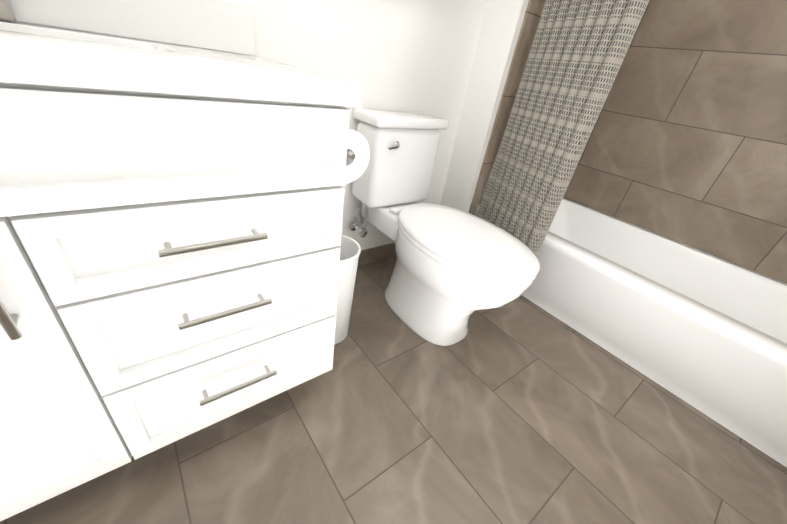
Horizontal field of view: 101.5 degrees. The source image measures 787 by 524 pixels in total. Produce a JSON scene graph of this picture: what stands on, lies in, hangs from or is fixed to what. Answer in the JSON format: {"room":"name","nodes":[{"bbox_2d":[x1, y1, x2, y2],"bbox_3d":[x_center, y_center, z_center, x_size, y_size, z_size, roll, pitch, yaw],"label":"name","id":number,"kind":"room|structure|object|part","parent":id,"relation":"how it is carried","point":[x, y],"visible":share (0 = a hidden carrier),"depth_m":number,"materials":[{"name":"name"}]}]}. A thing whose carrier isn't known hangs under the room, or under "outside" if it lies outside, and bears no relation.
{"room":"bathroom","nodes":[
{"label":"bathroom","id":0,"kind":"room"},
{"bbox_2d":[58,0,486,249],"bbox_3d":[-0.896,-0.951,0.419,3.280,2.790,0.120,-16,39,-35],"label":"wall","id":1,"kind":"structure","parent":0,"point":[409,55],"depth_m":1.28,"materials":[{"name":"white paint"}]},
{"bbox_2d":[349,205,368,237],"bbox_3d":[-0.160,-0.196,1.483,0.088,0.179,0.127,-16,39,-35],"label":"supply valve","id":2,"kind":"object","parent":1,"relation":"attached to","point":[358,225],"visible":0.96,"depth_m":1.50,"materials":[{"name":"silver metal"}]},
{"bbox_3d":[-0.145,-0.138,1.515,0.048,0.048,0.016,-16,39,-35],"label":"handle","id":3,"kind":"part","parent":2,"relation":"part of","materials":[{"name":"silver metal"}]},
{"bbox_2d":[358,242,395,265],"bbox_3d":[-0.156,-0.026,1.726,1.015,0.090,0.010,-16,39,-35],"label":"baseboard","id":4,"kind":"structure","parent":1,"relation":"attached to","point":[374,254],"depth_m":1.77,"materials":[{"name":"brown tile"}]},
{"bbox_2d":[0,256,786,523],"bbox_3d":[-0.025,0.711,0.692,4.240,0.050,2.440,-16,39,-35],"label":"floor","id":5,"kind":"structure","parent":0,"point":[521,409],"depth_m":0.97,"materials":[{"name":"tile"}]},
{"bbox_2d":[0,0,363,520],"bbox_3d":[-0.693,-0.052,0.689,1.022,1.053,0.653,-16,39,-35],"label":"bathroom vanity","id":6,"kind":"object","parent":5,"relation":"on","point":[172,179],"visible":1,"depth_m":0.57,"materials":[{"name":"white paint"}]},
{"bbox_2d":[0,0,15,21],"bbox_3d":[-0.752,-0.526,0.575,0.048,0.152,0.144,-16,39,-35],"label":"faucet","id":7,"kind":"object","parent":6,"relation":"on","point":[6,12],"depth_m":0.64,"materials":[{"name":"silver metal"}]},
{"bbox_3d":[-0.525,0.052,0.422,0.011,0.130,0.012,-16,39,-35],"label":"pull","id":8,"kind":"part","parent":6,"relation":"part of","materials":[{"name":"silver metal"}]},
{"bbox_3d":[-0.541,0.086,0.457,0.009,0.009,0.030,-16,39,-35],"label":"pull post","id":9,"kind":"part","parent":6,"relation":"part of","materials":[{"name":"silver metal"}]},
{"bbox_3d":[-0.740,0.245,0.431,0.488,0.587,0.020,-16,39,-35],"label":"door","id":10,"kind":"part","parent":6,"relation":"part of","materials":[{"name":"white paint"}]},
{"bbox_2d":[0,0,255,55],"bbox_3d":[-0.821,-0.572,0.667,1.022,0.114,0.020,-16,39,-35],"label":"backsplash","id":11,"kind":"structure","parent":6,"relation":"on","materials":[{"name":"white stone"}]},
{"bbox_3d":[-0.372,-0.023,0.532,0.009,0.009,0.030,-16,39,-35],"label":"pull post","id":12,"kind":"part","parent":6,"relation":"part of","materials":[{"name":"silver metal"}]},
{"bbox_3d":[-0.317,-0.051,0.602,0.493,0.143,0.020,-16,39,-35],"label":"drawer","id":13,"kind":"part","parent":6,"relation":"part of","materials":[{"name":"white paint"}]},
{"bbox_3d":[-0.395,0.110,0.614,0.009,0.009,0.030,-16,39,-35],"label":"pull post","id":14,"kind":"part","parent":6,"relation":"part of","materials":[{"name":"silver metal"}]},
{"bbox_3d":[-0.344,0.104,0.696,0.493,0.210,0.020,-16,39,-35],"label":"drawer","id":15,"kind":"part","parent":6,"relation":"part of","materials":[{"name":"white paint"}]},
{"bbox_3d":[-0.427,0.304,0.732,0.009,0.009,0.030,-16,39,-35],"label":"pull post","id":16,"kind":"part","parent":6,"relation":"part of","materials":[{"name":"silver metal"}]},
{"bbox_3d":[-0.308,-0.031,0.563,0.170,0.012,0.011,-16,39,-35],"label":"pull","id":17,"kind":"part","parent":6,"relation":"part of","materials":[{"name":"silver metal"}]},
{"bbox_3d":[-0.375,0.291,0.811,0.493,0.220,0.020,-16,39,-35],"label":"drawer","id":18,"kind":"part","parent":6,"relation":"part of","materials":[{"name":"white paint"}]},
{"bbox_3d":[-0.331,0.102,0.644,0.170,0.012,0.011,-16,39,-35],"label":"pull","id":19,"kind":"part","parent":6,"relation":"part of","materials":[{"name":"silver metal"}]},
{"bbox_3d":[-0.363,0.297,0.763,0.170,0.012,0.011,-16,39,-35],"label":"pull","id":20,"kind":"part","parent":6,"relation":"part of","materials":[{"name":"silver metal"}]},
{"bbox_3d":[-0.262,-0.054,0.613,0.009,0.009,0.030,-16,39,-35],"label":"pull post","id":21,"kind":"part","parent":6,"relation":"part of","materials":[{"name":"silver metal"}]},
{"bbox_3d":[-0.284,0.080,0.694,0.009,0.009,0.030,-16,39,-35],"label":"pull post","id":22,"kind":"part","parent":6,"relation":"part of","materials":[{"name":"silver metal"}]},
{"bbox_3d":[-0.317,0.274,0.813,0.009,0.009,0.030,-16,39,-35],"label":"pull post","id":23,"kind":"part","parent":6,"relation":"part of","materials":[{"name":"silver metal"}]},
{"bbox_2d":[345,128,369,182],"bbox_3d":[-0.153,-0.290,0.842,0.137,0.132,0.172,-16,39,-35],"label":"toilet paper roll","id":24,"kind":"object","parent":6,"relation":"attached to","point":[358,156],"visible":0.19,"depth_m":0.82,"materials":[{"name":"white paper"}]},
{"bbox_2d":[334,235,360,344],"bbox_3d":[-0.234,0.113,1.185,0.192,0.390,0.192,-16,39,-35],"label":"waste bin","id":25,"kind":"object","parent":5,"relation":"on","point":[350,250],"visible":0.38,"depth_m":1.14,"materials":[{"name":"white plastic"}]},
{"bbox_2d":[352,108,539,345],"bbox_3d":[0.178,-0.115,1.299,0.386,0.776,0.836,-16,39,-35],"label":"toilet","id":26,"kind":"object","parent":5,"relation":"on","point":[454,269],"visible":0.96,"depth_m":1.24,"materials":[{"name":"white ceramic"}]},
{"bbox_3d":[0.000,-0.438,1.230,0.052,0.018,0.019,-16,39,-35],"label":"flush lever","id":27,"kind":"part","parent":26,"relation":"part of","materials":[{"name":"silver metal"}]},
{"bbox_3d":[0.009,-0.429,1.411,0.344,0.328,0.170,-16,39,-35],"label":"tank","id":28,"kind":"part","parent":26,"relation":"part of","materials":[{"name":"white ceramic"}]},
{"bbox_3d":[0.037,-0.584,1.314,0.370,0.040,0.190,-16,39,-35],"label":"tank lid","id":29,"kind":"part","parent":26,"relation":"part of","materials":[{"name":"white ceramic"}]},
{"bbox_3d":[0.257,-0.079,1.204,0.384,0.019,0.585,-16,39,-35],"label":"seat","id":30,"kind":"part","parent":26,"relation":"part of","materials":[{"name":"white plastic"}]},
{"bbox_3d":[0.260,-0.103,1.191,0.386,0.033,0.589,-16,39,-35],"label":"lid","id":31,"kind":"part","parent":26,"relation":"part of","materials":[{"name":"white plastic"}]},
{"bbox_2d":[477,198,786,466],"bbox_3d":[1.195,0.121,1.600,0.746,0.355,1.530,-16,39,-35],"label":"bathtub","id":32,"kind":"object","parent":5,"relation":"on","point":[704,333],"visible":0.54,"depth_m":1.35,"materials":[{"name":"white ceramic"}]},
{"bbox_2d":[440,0,528,215],"bbox_3d":[0.784,-1.355,1.544,0.840,2.790,0.307,-16,39,-35],"label":"wall","id":33,"kind":"structure","parent":0,"point":[501,25],"depth_m":1.53,"materials":[{"name":"white paint"}]},
{"bbox_2d":[469,204,476,214],"bbox_3d":[0.419,-0.170,1.861,0.041,0.357,0.012,-16,39,-35],"label":"wall tile","id":34,"kind":"structure","parent":33,"relation":"attached to","point":[472,209],"depth_m":1.78,"materials":[{"name":"brown tile"}]},
{"bbox_2d":[471,0,545,203],"bbox_3d":[0.879,-1.224,1.484,0.793,1.943,0.012,-16,39,-35],"label":"wall tile","id":35,"kind":"structure","parent":33,"relation":"attached to","point":[531,20],"depth_m":1.48,"materials":[{"name":"brown tile"}]},
{"bbox_2d":[563,197,786,284],"bbox_3d":[1.801,-0.939,1.143,0.120,2.790,2.440,-16,39,-35],"label":"wall","id":36,"kind":"structure","parent":0,"point":[681,243],"depth_m":1.71,"materials":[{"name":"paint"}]},
{"bbox_2d":[563,0,786,283],"bbox_3d":[1.659,-0.934,1.225,0.012,1.943,1.558,-16,39,-35],"label":"wall tile","id":37,"kind":"structure","parent":36,"relation":"attached to","point":[686,143],"depth_m":1.55,"materials":[{"name":"brown tile"}]},
{"bbox_3d":[1.142,-1.410,0.370,0.232,0.064,1.546,-16,39,-35],"label":"rail","id":38,"kind":"object","parent":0,"visible":0},
{"bbox_2d":[477,0,648,256],"bbox_3d":[0.669,-0.846,1.188,0.079,1.855,0.452,-4,33,-21],"label":"shower curtain","id":39,"kind":"object","parent":38,"relation":"hanging from","point":[578,51],"visible":0.79,"depth_m":1.27,"materials":[{"name":"fabric"}]}
]}

